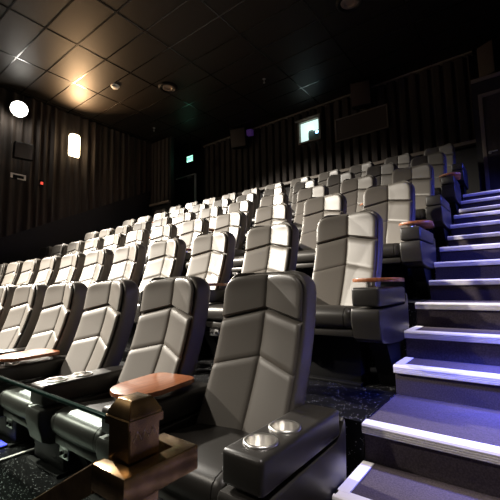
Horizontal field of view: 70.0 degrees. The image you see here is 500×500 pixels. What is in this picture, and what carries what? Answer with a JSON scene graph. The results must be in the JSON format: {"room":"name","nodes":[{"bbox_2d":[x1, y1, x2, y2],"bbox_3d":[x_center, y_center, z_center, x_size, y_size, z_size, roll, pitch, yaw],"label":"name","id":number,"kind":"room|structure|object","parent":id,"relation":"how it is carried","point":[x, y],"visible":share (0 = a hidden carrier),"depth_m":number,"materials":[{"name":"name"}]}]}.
{"room":"auditorium","nodes":[
{"label":"auditorium","id":0,"kind":"room"},
{"bbox_2d":[0,90,181,263],"bbox_3d":[-6.263,-0.364,7.886,0.200,7.152,12.800,-6,-8,37],"label":"wall","id":1,"kind":"structure","parent":0,"point":[23,247],"depth_m":9.77,"materials":[{"name":"black"}]},
{"bbox_2d":[0,191,149,239],"bbox_3d":[-6.535,0.245,7.242,0.050,5.162,10.740,-6,-8,37],"label":"trim","id":2,"kind":"structure","parent":1,"relation":"attached to","point":[88,211],"depth_m":9.55,"materials":[{"name":"black"}]},
{"bbox_2d":[0,87,150,237],"bbox_3d":[-6.503,-0.601,7.301,0.102,6.736,10.750,-6,-8,37],"label":"pleated curtain","id":3,"kind":"object","parent":1,"relation":"attached to","point":[112,166],"visible":0.93,"depth_m":9.46,"materials":[{"name":"fabric"}]},
{"bbox_2d":[10,100,27,117],"bbox_3d":[-5.571,-3.373,8.615,0.380,0.397,0.370,3,-7,-34],"label":"lamp","id":4,"kind":"object","parent":3,"relation":"attached to","point":[19,109],"visible":1,"depth_m":8.51,"materials":[{"name":"white glass"}]},
{"bbox_2d":[12,141,33,161],"bbox_3d":[-5.417,-2.338,8.523,0.400,0.403,0.348,4,-8,-41],"label":"wall speaker","id":5,"kind":"object","parent":3,"relation":"attached to","point":[21,151],"visible":1,"depth_m":8.41,"materials":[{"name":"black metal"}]},
{"bbox_2d":[68,134,79,157],"bbox_3d":[-4.743,-2.831,9.690,0.162,0.600,0.300,-6,-8,37],"label":"wall sconce","id":6,"kind":"object","parent":3,"relation":"attached to","point":[74,139],"visible":1,"depth_m":9.61,"materials":[{"name":"white glass"}]},
{"bbox_2d":[176,173,195,207],"bbox_3d":[-2.226,-1.276,12.268,0.965,2.597,0.135,-6,-8,37],"label":"door","id":7,"kind":"structure","parent":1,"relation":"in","point":[186,185],"depth_m":12.32,"materials":[{"name":"black"}]},
{"bbox_2d":[151,136,173,221],"bbox_3d":[-2.849,-1.828,11.606,0.960,3.577,0.120,-6,-8,37],"label":"wall","id":8,"kind":"structure","parent":0,"point":[168,206],"depth_m":11.41,"materials":[{"name":"black"}]},
{"bbox_2d":[150,137,170,203],"bbox_3d":[-2.908,-2.551,11.590,0.980,2.060,0.070,-6,-8,37],"label":"pleated curtain","id":9,"kind":"object","parent":8,"relation":"attached to","point":[160,191],"visible":0.94,"depth_m":11.54,"materials":[{"name":"fabric"}]},
{"bbox_2d":[0,195,463,499],"bbox_3d":[-1.277,1.213,6.630,8.985,3.574,8.092,-6,-8,37],"label":"floor","id":10,"kind":"structure","parent":0,"point":[20,479],"depth_m":2.02,"materials":[{"name":"black carpet"}]},
{"bbox_2d":[0,263,7,284],"bbox_3d":[-4.961,0.818,6.672,0.488,1.149,0.725,-6,-8,37],"label":"recliner","id":11,"kind":"object","parent":10,"relation":"on","point":[3,267],"visible":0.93,"depth_m":6.75,"materials":[{"name":"grey leather"}]},
{"bbox_2d":[0,285,17,331],"bbox_3d":[-2.838,0.937,3.647,0.488,1.149,0.725,-6,-8,37],"label":"recliner","id":12,"kind":"object","parent":10,"relation":"on","point":[6,291],"visible":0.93,"depth_m":3.73,"materials":[{"name":"grey leather"}]},
{"bbox_2d":[1,261,23,284],"bbox_3d":[-4.405,0.763,6.250,0.488,1.149,0.725,-6,-8,37],"label":"recliner","id":13,"kind":"object","parent":10,"relation":"on","point":[14,269],"visible":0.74,"depth_m":6.44,"materials":[{"name":"grey leather"}]},
{"bbox_2d":[0,347,25,364],"bbox_3d":[-2.055,1.123,2.913,0.158,0.596,0.608,-6,-8,37],"label":"console","id":14,"kind":"object","parent":10,"relation":"on","point":[14,350],"visible":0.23,"depth_m":2.97,"materials":[{"name":"grey leather"}]},
{"bbox_2d":[0,283,47,349],"bbox_3d":[-2.283,0.882,3.225,0.488,1.149,0.725,-6,-8,37],"label":"recliner","id":15,"kind":"object","parent":10,"relation":"on","point":[19,326],"visible":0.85,"depth_m":3.35,"materials":[{"name":"grey leather"}]},
{"bbox_2d":[16,258,41,286],"bbox_3d":[-3.850,0.709,5.827,0.488,1.149,0.725,-6,-8,37],"label":"recliner","id":16,"kind":"object","parent":10,"relation":"on","point":[30,269],"visible":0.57,"depth_m":6.01,"materials":[{"name":"grey leather"}]},
{"bbox_2d":[0,349,66,441],"bbox_3d":[-1.536,1.051,2.521,0.284,0.640,0.608,-6,-8,37],"label":"console","id":17,"kind":"object","parent":10,"relation":"on","point":[30,371],"visible":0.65,"depth_m":2.44,"materials":[{"name":"grey leather"}]},
{"bbox_2d":[0,282,87,447],"bbox_3d":[-1.727,0.828,2.803,0.488,1.149,0.725,-6,-8,37],"label":"recliner","id":18,"kind":"object","parent":10,"relation":"on","point":[57,325],"visible":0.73,"depth_m":2.90,"materials":[{"name":"grey leather"}]},
{"bbox_2d":[37,246,52,259],"bbox_3d":[-4.861,0.480,8.007,0.488,1.149,0.725,-6,-8,37],"label":"recliner","id":19,"kind":"object","parent":10,"relation":"on","point":[44,252],"visible":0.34,"depth_m":8.23,"materials":[{"name":"grey leather"}]},
{"bbox_2d":[34,256,61,286],"bbox_3d":[-3.294,0.654,5.405,0.488,1.149,0.725,-6,-8,37],"label":"recliner","id":20,"kind":"object","parent":10,"relation":"on","point":[49,268],"visible":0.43,"depth_m":5.57,"materials":[{"name":"grey leather"}]},
{"bbox_2d":[0,376,105,418],"bbox_3d":[-1.716,0.913,1.855,3.596,0.779,0.040,-6,-8,37],"label":"guard","id":21,"kind":"object","parent":10,"relation":"on","point":[86,409],"visible":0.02,"depth_m":0.99,"materials":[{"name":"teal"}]},
{"bbox_2d":[51,244,67,256],"bbox_3d":[-4.306,0.425,7.585,0.488,1.149,0.725,-6,-8,37],"label":"recliner","id":22,"kind":"object","parent":10,"relation":"on","point":[60,250],"visible":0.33,"depth_m":7.76,"materials":[{"name":"grey leather"}]},
{"bbox_2d":[0,279,138,478],"bbox_3d":[-1.171,0.773,2.381,0.488,1.149,0.725,-6,-8,37],"label":"recliner","id":23,"kind":"object","parent":10,"relation":"on","point":[101,338],"visible":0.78,"depth_m":2.44,"materials":[{"name":"grey leather"}]},
{"bbox_2d":[55,252,85,281],"bbox_3d":[-2.738,0.599,4.983,0.488,1.149,0.725,-6,-8,37],"label":"recliner","id":24,"kind":"object","parent":10,"relation":"on","point":[72,265],"visible":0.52,"depth_m":5.15,"materials":[{"name":"grey leather"}]},
{"bbox_2d":[25,365,123,467],"bbox_3d":[-0.944,1.014,2.069,0.158,0.596,0.608,-6,-8,37],"label":"console","id":25,"kind":"object","parent":10,"relation":"on","point":[85,386],"visible":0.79,"depth_m":1.92,"materials":[{"name":"grey leather"}]},
{"bbox_2d":[67,240,84,253],"bbox_3d":[-3.750,0.371,7.163,0.488,1.149,0.725,-6,-8,37],"label":"recliner","id":26,"kind":"object","parent":10,"relation":"on","point":[73,247],"visible":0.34,"depth_m":7.37,"materials":[{"name":"grey leather"}]},
{"bbox_2d":[83,237,103,254],"bbox_3d":[-3.194,0.316,6.741,0.488,1.149,0.725,-6,-8,37],"label":"recliner","id":27,"kind":"object","parent":10,"relation":"on","point":[97,243],"visible":0.32,"depth_m":6.96,"materials":[{"name":"grey leather"}]},
{"bbox_2d":[79,248,113,287],"bbox_3d":[-2.183,0.545,4.561,0.488,1.149,0.725,-6,-8,37],"label":"recliner","id":28,"kind":"object","parent":10,"relation":"on","point":[98,263],"visible":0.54,"depth_m":4.71,"materials":[{"name":"grey leather"}]},
{"bbox_2d":[99,228,114,239],"bbox_3d":[-3.650,0.033,8.498,0.488,1.149,0.725,-6,-8,37],"label":"recliner","id":29,"kind":"object","parent":10,"relation":"on","point":[104,233],"visible":0.26,"depth_m":8.73,"materials":[{"name":"grey leather"}]},
{"bbox_2d":[103,233,125,252],"bbox_3d":[-2.639,0.262,6.318,0.488,1.149,0.725,-6,-8,37],"label":"recliner","id":30,"kind":"object","parent":10,"relation":"on","point":[112,242],"visible":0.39,"depth_m":6.49,"materials":[{"name":"grey leather"}]},
{"bbox_2d":[115,224,131,241],"bbox_3d":[-3.094,-0.022,8.076,0.488,1.149,0.725,-6,-8,37],"label":"recliner","id":31,"kind":"object","parent":10,"relation":"on","point":[126,229],"visible":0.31,"depth_m":8.24,"materials":[{"name":"grey leather"}]},
{"bbox_2d":[108,244,146,284],"bbox_3d":[-1.627,0.490,4.138,0.488,1.149,0.725,-6,-8,37],"label":"recliner","id":32,"kind":"object","parent":10,"relation":"on","point":[128,261],"visible":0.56,"depth_m":4.29,"materials":[{"name":"grey leather"}]},
{"bbox_2d":[50,276,209,499],"bbox_3d":[-0.616,0.719,1.958,0.488,1.149,0.725,-6,-8,37],"label":"recliner","id":33,"kind":"object","parent":10,"relation":"on","point":[171,325],"visible":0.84,"depth_m":2.04,"materials":[{"name":"grey leather"}]},
{"bbox_2d":[105,392,162,499],"bbox_3d":[-0.248,0.738,0.739,0.099,0.841,0.088,-6,-8,37],"label":"post","id":34,"kind":"object","parent":10,"relation":"on","point":[133,419],"visible":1,"depth_m":0.75,"materials":[{"name":"brown metal"}]},
{"bbox_2d":[33,433,197,499],"bbox_3d":[-0.651,0.827,1.064,1.212,0.698,0.188,-6,-8,37],"label":"handrail","id":35,"kind":"object","parent":34,"relation":"attached to","point":[176,458],"visible":0.94,"depth_m":0.73,"materials":[{"name":"brown metal"}]},
{"bbox_2d":[125,229,149,248],"bbox_3d":[-2.083,0.207,5.896,0.488,1.149,0.725,-6,-8,37],"label":"recliner","id":36,"kind":"object","parent":10,"relation":"on","point":[141,236],"visible":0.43,"depth_m":6.06,"materials":[{"name":"grey leather"}]},
{"bbox_2d":[134,290,143,323],"bbox_3d":[-0.844,0.676,3.404,0.158,0.596,0.608,-6,-8,37],"label":"console","id":37,"kind":"object","parent":10,"relation":"on","point":[138,313],"visible":0.16,"depth_m":3.17,"materials":[{"name":"grey leather"}]},
{"bbox_2d":[133,221,150,232],"bbox_3d":[-2.539,-0.076,7.654,0.488,1.149,0.725,-6,-8,37],"label":"recliner","id":38,"kind":"object","parent":10,"relation":"on","point":[146,225],"visible":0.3,"depth_m":7.84,"materials":[{"name":"grey leather"}]},
{"bbox_2d":[96,372,207,459],"bbox_3d":[-0.425,0.941,1.677,0.284,0.640,0.608,-6,-8,37],"label":"console","id":39,"kind":"object","parent":10,"relation":"on","point":[180,397],"visible":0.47,"depth_m":1.63,"materials":[{"name":"grey leather"}]},
{"bbox_2d":[125,238,185,350],"bbox_3d":[-1.071,0.435,3.716,0.488,1.149,0.725,-6,-8,37],"label":"recliner","id":40,"kind":"object","parent":10,"relation":"on","point":[166,258],"visible":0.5,"depth_m":3.88,"materials":[{"name":"grey leather"}]},
{"bbox_2d":[138,224,176,286],"bbox_3d":[-1.527,0.152,5.474,0.488,1.149,0.725,-6,-8,37],"label":"recliner","id":41,"kind":"object","parent":10,"relation":"on","point":[165,232],"visible":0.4,"depth_m":5.67,"materials":[{"name":"grey leather"}]},
{"bbox_2d":[150,216,172,236],"bbox_3d":[-1.983,-0.131,7.232,0.488,1.149,0.725,-6,-8,37],"label":"recliner","id":42,"kind":"object","parent":10,"relation":"on","point":[166,220],"visible":0.22,"depth_m":7.47,"materials":[{"name":"grey leather"}]},
{"bbox_2d":[174,211,195,235],"bbox_3d":[-1.427,-0.185,6.809,0.488,1.149,0.725,-6,-8,37],"label":"recliner","id":43,"kind":"object","parent":10,"relation":"on","point":[180,218],"visible":0.26,"depth_m":7.04,"materials":[{"name":"grey leather"}]},
{"bbox_2d":[181,248,190,276],"bbox_3d":[-0.781,0.321,4.770,0.284,0.640,0.608,-6,-8,37],"label":"console","id":44,"kind":"object","parent":10,"relation":"on","point":[188,250],"visible":0.17,"depth_m":4.55,"materials":[{"name":"grey leather"}]},
{"bbox_2d":[179,218,209,248],"bbox_3d":[-0.972,0.098,5.052,0.488,1.149,0.725,-6,-8,37],"label":"recliner","id":45,"kind":"object","parent":10,"relation":"on","point":[190,229],"visible":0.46,"depth_m":5.25,"materials":[{"name":"grey leather"}]},
{"bbox_2d":[191,203,208,218],"bbox_3d":[-1.328,-0.523,8.145,0.488,1.149,0.725,-6,-8,37],"label":"recliner","id":46,"kind":"object","parent":10,"relation":"on","point":[196,209],"visible":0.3,"depth_m":8.37,"materials":[{"name":"grey leather"}]},
{"bbox_2d":[186,231,235,359],"bbox_3d":[-0.516,0.381,3.294,0.488,1.149,0.725,-6,-8,37],"label":"recliner","id":47,"kind":"object","parent":10,"relation":"on","point":[212,254],"visible":0.5,"depth_m":3.42,"materials":[{"name":"grey leather"}]},
{"bbox_2d":[199,206,222,228],"bbox_3d":[-0.872,-0.240,6.387,0.488,1.149,0.725,-6,-8,37],"label":"recliner","id":48,"kind":"object","parent":10,"relation":"on","point":[210,214],"visible":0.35,"depth_m":6.55,"materials":[{"name":"grey leather"}]},
{"bbox_2d":[204,283,227,356],"bbox_3d":[-0.325,0.604,3.013,0.284,0.640,0.608,-6,-8,37],"label":"console","id":49,"kind":"object","parent":10,"relation":"on","point":[217,295],"visible":0.1,"depth_m":2.92,"materials":[{"name":"grey leather"}]},
{"bbox_2d":[186,211,246,269],"bbox_3d":[-0.416,0.043,4.629,0.488,1.149,0.725,-6,-8,37],"label":"recliner","id":50,"kind":"object","parent":10,"relation":"on","point":[235,223],"visible":0.39,"depth_m":4.76,"materials":[{"name":"grey leather"}]},
{"bbox_2d":[212,198,231,213],"bbox_3d":[-0.772,-0.578,7.723,0.488,1.149,0.725,-6,-8,37],"label":"recliner","id":51,"kind":"object","parent":10,"relation":"on","point":[224,203],"visible":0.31,"depth_m":7.88,"materials":[{"name":"grey leather"}]},
{"bbox_2d":[159,271,316,499],"bbox_3d":[-0.060,0.664,1.536,0.488,1.149,0.725,-6,-8,37],"label":"recliner","id":52,"kind":"object","parent":10,"relation":"on","point":[260,371],"visible":0.75,"depth_m":1.62,"materials":[{"name":"grey leather"}]},
{"bbox_2d":[227,200,253,228],"bbox_3d":[-0.316,-0.295,5.965,0.488,1.149,0.725,-6,-8,37],"label":"recliner","id":53,"kind":"object","parent":10,"relation":"on","point":[246,206],"visible":0.3,"depth_m":6.09,"materials":[{"name":"grey leather"}]},
{"bbox_2d":[236,193,257,214],"bbox_3d":[-0.216,-0.632,7.301,0.488,1.149,0.725,-6,-8,37],"label":"recliner","id":54,"kind":"object","parent":10,"relation":"on","point":[253,197],"visible":0.3,"depth_m":7.42,"materials":[{"name":"grey leather"}]},
{"bbox_2d":[242,187,260,205],"bbox_3d":[-0.117,-0.970,8.636,0.488,1.149,0.725,-6,-8,37],"label":"recliner","id":55,"kind":"object","parent":10,"relation":"on","point":[255,190],"visible":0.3,"depth_m":8.77,"materials":[{"name":"grey leather"}]},
{"bbox_2d":[206,222,298,335],"bbox_3d":[0.040,0.326,2.872,0.488,1.149,0.725,-6,-8,37],"label":"recliner","id":56,"kind":"object","parent":10,"relation":"on","point":[274,247],"visible":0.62,"depth_m":3.01,"materials":[{"name":"grey leather"}]},
{"bbox_2d":[231,203,291,276],"bbox_3d":[0.140,-0.012,4.207,0.488,1.149,0.725,-6,-8,37],"label":"recliner","id":57,"kind":"object","parent":10,"relation":"on","point":[282,212],"visible":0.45,"depth_m":4.36,"materials":[{"name":"grey leather"}]},
{"bbox_2d":[243,193,288,247],"bbox_3d":[0.239,-0.349,5.543,0.488,1.149,0.725,-6,-8,37],"label":"recliner","id":58,"kind":"object","parent":10,"relation":"on","point":[279,198],"visible":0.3,"depth_m":5.74,"materials":[{"name":"grey leather"}]},
{"bbox_2d":[250,186,285,228],"bbox_3d":[0.339,-0.687,6.878,0.488,1.149,0.725,-6,-8,37],"label":"recliner","id":59,"kind":"object","parent":10,"relation":"on","point":[280,189],"visible":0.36,"depth_m":7.05,"materials":[{"name":"grey leather"}]},
{"bbox_2d":[217,403,345,499],"bbox_3d":[0.149,0.907,1.239,0.158,0.596,0.608,-6,-8,37],"label":"console","id":60,"kind":"object","parent":10,"relation":"on","point":[300,454],"visible":0.98,"depth_m":1.16,"materials":[{"name":"grey leather"}]},
{"bbox_2d":[288,176,310,205],"bbox_3d":[0.995,-1.079,7.792,0.488,1.149,0.725,-6,-8,37],"label":"recliner","id":61,"kind":"object","parent":10,"relation":"on","point":[306,178],"visible":0.24,"depth_m":8.03,"materials":[{"name":"grey leather"}]},
{"bbox_2d":[291,179,318,223],"bbox_3d":[0.895,-0.742,6.456,0.488,1.149,0.725,-6,-8,37],"label":"recliner","id":62,"kind":"object","parent":10,"relation":"on","point":[312,182],"visible":0.3,"depth_m":6.67,"materials":[{"name":"grey leather"}]},
{"bbox_2d":[293,184,328,245],"bbox_3d":[0.795,-0.404,5.120,0.488,1.149,0.725,-6,-8,37],"label":"recliner","id":63,"kind":"object","parent":10,"relation":"on","point":[303,194],"visible":0.34,"depth_m":5.33,"materials":[{"name":"grey leather"}]},
{"bbox_2d":[295,192,346,277],"bbox_3d":[0.695,-0.066,3.785,0.488,1.149,0.725,-6,-8,37],"label":"recliner","id":64,"kind":"object","parent":10,"relation":"on","point":[315,208],"visible":0.5,"depth_m":3.94,"materials":[{"name":"grey leather"}]},
{"bbox_2d":[318,169,340,185],"bbox_3d":[1.550,-1.134,7.369,0.488,1.149,0.725,-6,-8,37],"label":"recliner","id":65,"kind":"object","parent":10,"relation":"on","point":[322,179],"visible":0.23,"depth_m":7.63,"materials":[{"name":"grey leather"}]},
{"bbox_2d":[327,171,354,194],"bbox_3d":[1.451,-0.796,6.034,0.488,1.149,0.725,-6,-8,37],"label":"recliner","id":66,"kind":"object","parent":10,"relation":"on","point":[334,182],"visible":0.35,"depth_m":6.27,"materials":[{"name":"grey leather"}]},
{"bbox_2d":[309,209,382,386],"bbox_3d":[0.596,0.272,2.449,0.488,1.149,0.725,-6,-8,37],"label":"recliner","id":67,"kind":"object","parent":10,"relation":"on","point":[349,246],"visible":0.71,"depth_m":2.48,"materials":[{"name":"grey leather"}]},
{"bbox_2d":[340,174,376,213],"bbox_3d":[1.351,-0.459,4.698,0.488,1.149,0.725,-6,-8,37],"label":"recliner","id":68,"kind":"object","parent":10,"relation":"on","point":[353,189],"visible":0.4,"depth_m":4.89,"materials":[{"name":"grey leather"}]},
{"bbox_2d":[350,162,374,177],"bbox_3d":[2.106,-1.189,6.947,0.488,1.149,0.725,-6,-8,37],"label":"recliner","id":69,"kind":"object","parent":10,"relation":"on","point":[359,170],"visible":0.29,"depth_m":7.18,"materials":[{"name":"grey leather"}]},
{"bbox_2d":[351,277,408,385],"bbox_3d":[0.802,0.493,2.155,0.284,0.640,0.608,-6,-8,37],"label":"armrest","id":70,"kind":"object","parent":10,"relation":"on","point":[382,318],"visible":0.99,"depth_m":2.02,"materials":[{"name":"grey leather"}]},
{"bbox_2d":[366,162,396,185],"bbox_3d":[2.006,-0.851,5.612,0.488,1.149,0.725,-6,-8,37],"label":"recliner","id":71,"kind":"object","parent":10,"relation":"on","point":[382,173],"visible":0.18,"depth_m":5.80,"materials":[{"name":"grey leather"}]},
{"bbox_2d":[363,180,414,298],"bbox_3d":[1.251,-0.121,3.363,0.488,1.149,0.725,-6,-8,37],"label":"recliner","id":72,"kind":"object","parent":10,"relation":"on","point":[394,202],"visible":0.53,"depth_m":3.43,"materials":[{"name":"grey leather"}]},
{"bbox_2d":[384,153,411,167],"bbox_3d":[2.662,-1.243,6.525,0.488,1.149,0.725,-6,-8,37],"label":"recliner","id":73,"kind":"object","parent":10,"relation":"on","point":[402,161],"visible":0.28,"depth_m":6.70,"materials":[{"name":"grey leather"}]},
{"bbox_2d":[391,163,434,230],"bbox_3d":[1.906,-0.513,4.276,0.488,1.149,0.725,-6,-8,37],"label":"recliner","id":74,"kind":"object","parent":10,"relation":"on","point":[421,176],"visible":0.39,"depth_m":4.37,"materials":[{"name":"grey leather"}]},
{"bbox_2d":[399,220,435,298],"bbox_3d":[1.458,0.100,3.069,0.284,0.640,0.608,-6,-8,37],"label":"console","id":75,"kind":"object","parent":10,"relation":"on","point":[418,248],"visible":0.98,"depth_m":2.93,"materials":[{"name":"grey leather"}]},
{"bbox_2d":[410,151,446,195],"bbox_3d":[2.562,-0.906,5.189,0.488,1.149,0.725,-6,-8,37],"label":"recliner","id":76,"kind":"object","parent":10,"relation":"on","point":[437,160],"visible":0.26,"depth_m":5.29,"materials":[{"name":"grey leather"}]},
{"bbox_2d":[425,195,451,246],"bbox_3d":[2.115,-0.270,3.979,0.158,0.596,0.608,-6,-8,37],"label":"console","id":77,"kind":"object","parent":10,"relation":"on","point":[438,210],"visible":0.97,"depth_m":3.82,"materials":[{"name":"grey leather"}]},
{"bbox_2d":[424,143,455,172],"bbox_3d":[3.217,-1.298,6.103,0.488,1.149,0.725,-6,-8,37],"label":"recliner","id":78,"kind":"object","parent":10,"relation":"on","point":[448,149],"visible":0.26,"depth_m":6.20,"materials":[{"name":"grey leather"}]},
{"bbox_2d":[439,172,460,215],"bbox_3d":[2.769,-0.684,4.895,0.284,0.640,0.608,-6,-8,37],"label":"console","id":79,"kind":"object","parent":10,"relation":"on","point":[450,188],"visible":0.94,"depth_m":4.72,"materials":[{"name":"grey leather"}]},
{"bbox_2d":[451,163,468,194],"bbox_3d":[3.426,-1.055,5.805,0.158,0.596,0.608,-6,-8,37],"label":"console","id":80,"kind":"object","parent":10,"relation":"on","point":[458,167],"visible":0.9,"depth_m":5.63,"materials":[{"name":"grey leather"}]},
{"bbox_2d":[0,0,499,154],"bbox_3d":[-2.121,-4.408,5.074,10.800,0.150,12.800,-6,-8,37],"label":"ceiling","id":81,"kind":"structure","parent":0,"point":[80,18],"depth_m":7.44,"materials":[{"name":"tile"}]},
{"bbox_2d":[158,82,177,92],"bbox_3d":[-1.989,-3.929,8.662,0.460,0.050,0.460,-6,-8,37],"label":"recessed light","id":82,"kind":"object","parent":81,"relation":"in","point":[166,87],"visible":1,"depth_m":8.63,"materials":[{"name":"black metal"}]},
{"bbox_2d":[0,0,499,153],"bbox_3d":[-2.180,-4.339,4.987,10.400,0.008,12.600,-6,-8,37],"label":"grid","id":83,"kind":"object","parent":81,"relation":"attached to","point":[14,1],"visible":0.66,"depth_m":7.51,"materials":[{"name":"black metal"}]},
{"bbox_2d":[336,0,362,12],"bbox_3d":[1.716,-4.261,6.158,0.460,0.050,0.460,-6,-8,37],"label":"recessed light","id":84,"kind":"object","parent":81,"relation":"in","point":[344,6],"visible":1,"depth_m":6.21,"materials":[{"name":"black metal"}]},
{"bbox_2d":[182,52,479,206],"bbox_3d":[1.774,-0.318,9.670,10.400,7.152,0.200,-6,-8,37],"label":"wall","id":85,"kind":"structure","parent":0,"point":[467,156],"depth_m":7.65,"materials":[{"name":"black"}]},
{"bbox_2d":[203,51,472,147],"bbox_3d":[1.565,-3.856,9.936,7.900,0.037,0.150,-6,-8,37],"label":"trim","id":86,"kind":"structure","parent":85,"relation":"attached to","point":[464,55],"depth_m":8.72,"materials":[{"name":"brown wood"}]},
{"bbox_2d":[205,55,475,198],"bbox_3d":[1.586,-2.909,9.825,7.840,1.860,0.100,-6,-8,37],"label":"pleated curtain","id":87,"kind":"object","parent":85,"relation":"attached to","point":[432,108],"visible":0.79,"depth_m":8.90,"materials":[{"name":"fabric"}]},
{"bbox_2d":[230,127,253,149],"bbox_3d":[-0.200,-3.420,10.956,0.700,0.560,0.412,-4,2,23],"label":"wall speaker","id":88,"kind":"object","parent":87,"relation":"attached to","point":[239,136],"visible":1,"depth_m":10.80,"materials":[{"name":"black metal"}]},
{"bbox_2d":[230,127,245,147],"bbox_3d":[-0.369,-3.402,10.811,0.476,0.536,0.011,-4,2,23],"label":"grille","id":89,"kind":"object","parent":88,"relation":"attached to","point":[238,136],"depth_m":10.80,"materials":[{"name":"brown"}]},
{"bbox_2d":[295,113,322,145],"bbox_3d":[1.590,-3.251,9.709,0.760,0.695,0.130,-6,-8,37],"label":"window","id":90,"kind":"structure","parent":87,"relation":"attached to","point":[314,122],"depth_m":9.73,"materials":[{"name":"brown"}]},
{"bbox_2d":[350,80,371,110],"bbox_3d":[2.716,-3.750,8.713,0.460,0.560,0.412,-4,2,23],"label":"wall speaker","id":91,"kind":"object","parent":87,"relation":"attached to","point":[361,98],"visible":1,"depth_m":8.53,"materials":[{"name":"black metal"}]},
{"bbox_2d":[335,103,388,141],"bbox_3d":[2.740,-3.132,8.861,1.330,0.600,0.035,-6,-8,37],"label":"port","id":92,"kind":"object","parent":87,"relation":"attached to","point":[371,120],"visible":1,"depth_m":8.83,"materials":[{"name":"brown"}]},
{"bbox_2d":[217,139,475,199],"bbox_3d":[1.596,-1.931,9.728,7.900,0.075,0.160,-6,-8,37],"label":"trim","id":93,"kind":"structure","parent":85,"relation":"attached to","point":[470,142],"depth_m":8.46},
{"bbox_2d":[471,75,499,191],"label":"door frame","id":94,"kind":"structure","parent":85,"relation":"in","point":[491,84],"depth_m":6.43,"materials":[{"name":"black metal"}]},
{"bbox_2d":[478,89,499,190],"bbox_3d":[4.550,-1.806,6.043,1.035,2.100,0.094,-6,-8,37],"label":"door","id":95,"kind":"structure","parent":94,"relation":"attached to","point":[490,105],"depth_m":6.30,"materials":[{"name":"brown"}]},
{"bbox_2d":[471,71,499,83],"bbox_3d":[4.583,-3.141,6.189,1.300,0.070,0.020,-6,-8,37],"label":"trim","id":96,"kind":"structure","parent":85,"relation":"attached to","point":[492,75],"depth_m":6.43,"materials":[{"name":"brown wood"}]},
{"bbox_2d":[477,39,499,77],"bbox_3d":[4.738,-3.669,6.978,0.432,0.660,0.320,2,-7,-24],"label":"wall speaker","id":97,"kind":"object","parent":85,"relation":"attached to","point":[488,54],"visible":0.78,"depth_m":6.83,"materials":[{"name":"black metal"}]},
{"bbox_2d":[332,460,499,499],"bbox_3d":[0.965,0.987,0.990,1.417,0.278,0.336,-6,-8,37],"label":"stair step","id":98,"kind":"structure","parent":0,"point":[369,480],"depth_m":1.34,"materials":[{"name":"carpet"}]},
{"bbox_2d":[362,394,499,497],"bbox_3d":[1.214,0.860,1.334,1.417,0.278,0.525,-6,-8,37],"label":"stair step","id":99,"kind":"structure","parent":0,"point":[450,443],"depth_m":1.47,"materials":[{"name":"carpet"}]},
{"bbox_2d":[393,357,499,410],"bbox_3d":[1.446,0.731,1.656,1.417,0.278,0.279,-6,-8,37],"label":"stair step","id":100,"kind":"structure","parent":0,"point":[469,384],"depth_m":1.85,"materials":[{"name":"carpet"}]},
{"bbox_2d":[404,326,499,365],"bbox_3d":[1.620,0.595,1.903,1.417,0.278,0.336,-6,-8,37],"label":"stair step","id":101,"kind":"structure","parent":0,"point":[464,345],"depth_m":2.07,"materials":[{"name":"carpet"}]},
{"bbox_2d":[415,300,499,329],"bbox_3d":[1.869,0.468,2.248,1.417,0.278,0.525,-6,-8,37],"label":"stair step","id":102,"kind":"structure","parent":0,"point":[432,313],"depth_m":2.34,"materials":[{"name":"carpet"}]},
{"bbox_2d":[429,278,499,300],"bbox_3d":[2.101,0.338,2.569,1.417,0.278,0.279,-6,-8,37],"label":"stair step","id":103,"kind":"structure","parent":0,"point":[460,289],"depth_m":2.75,"materials":[{"name":"carpet"}]},
{"bbox_2d":[434,259,499,279],"bbox_3d":[2.276,0.202,2.817,1.417,0.278,0.336,-6,-8,37],"label":"stair step","id":104,"kind":"structure","parent":0,"point":[490,268],"depth_m":2.97,"materials":[{"name":"carpet"}]},
{"bbox_2d":[439,243,499,261],"bbox_3d":[2.525,0.075,3.161,1.417,0.278,0.525,-6,-8,37],"label":"stair step","id":105,"kind":"structure","parent":0,"point":[492,250],"depth_m":3.25,"materials":[{"name":"carpet"}]},
{"bbox_2d":[447,232,499,246],"bbox_3d":[2.756,-0.054,3.483,1.417,0.278,0.279,-6,-8,37],"label":"stair step","id":106,"kind":"structure","parent":0,"point":[492,237],"depth_m":3.67,"materials":[{"name":"carpet"}]},
{"bbox_2d":[450,220,499,235],"bbox_3d":[2.931,-0.190,3.730,1.417,0.278,0.336,-6,-8,37],"label":"stair step","id":107,"kind":"structure","parent":0,"point":[494,225],"depth_m":3.90,"materials":[{"name":"carpet"}]},
{"bbox_2d":[454,210,499,223],"bbox_3d":[3.180,-0.317,4.074,1.417,0.278,0.525,-6,-8,37],"label":"stair step","id":108,"kind":"structure","parent":0,"point":[488,215],"depth_m":4.17,"materials":[{"name":"carpet"}]},
{"bbox_2d":[459,204,499,214],"bbox_3d":[3.412,-0.447,4.396,1.417,0.278,0.279,-6,-8,37],"label":"stair step","id":109,"kind":"structure","parent":0,"point":[490,207],"depth_m":4.59,"materials":[{"name":"carpet"}]},
{"bbox_2d":[461,196,499,208],"bbox_3d":[3.587,-0.583,4.643,1.417,0.278,0.336,-6,-8,37],"label":"stair step","id":110,"kind":"structure","parent":0,"point":[495,200],"depth_m":4.82,"materials":[{"name":"carpet"}]},
{"bbox_2d":[463,189,499,200],"bbox_3d":[4.481,-0.632,5.827,1.417,0.278,2.649,-6,-8,37],"label":"stair step","id":111,"kind":"structure","parent":0,"point":[492,193],"depth_m":5.08,"materials":[{"name":"carpet"}]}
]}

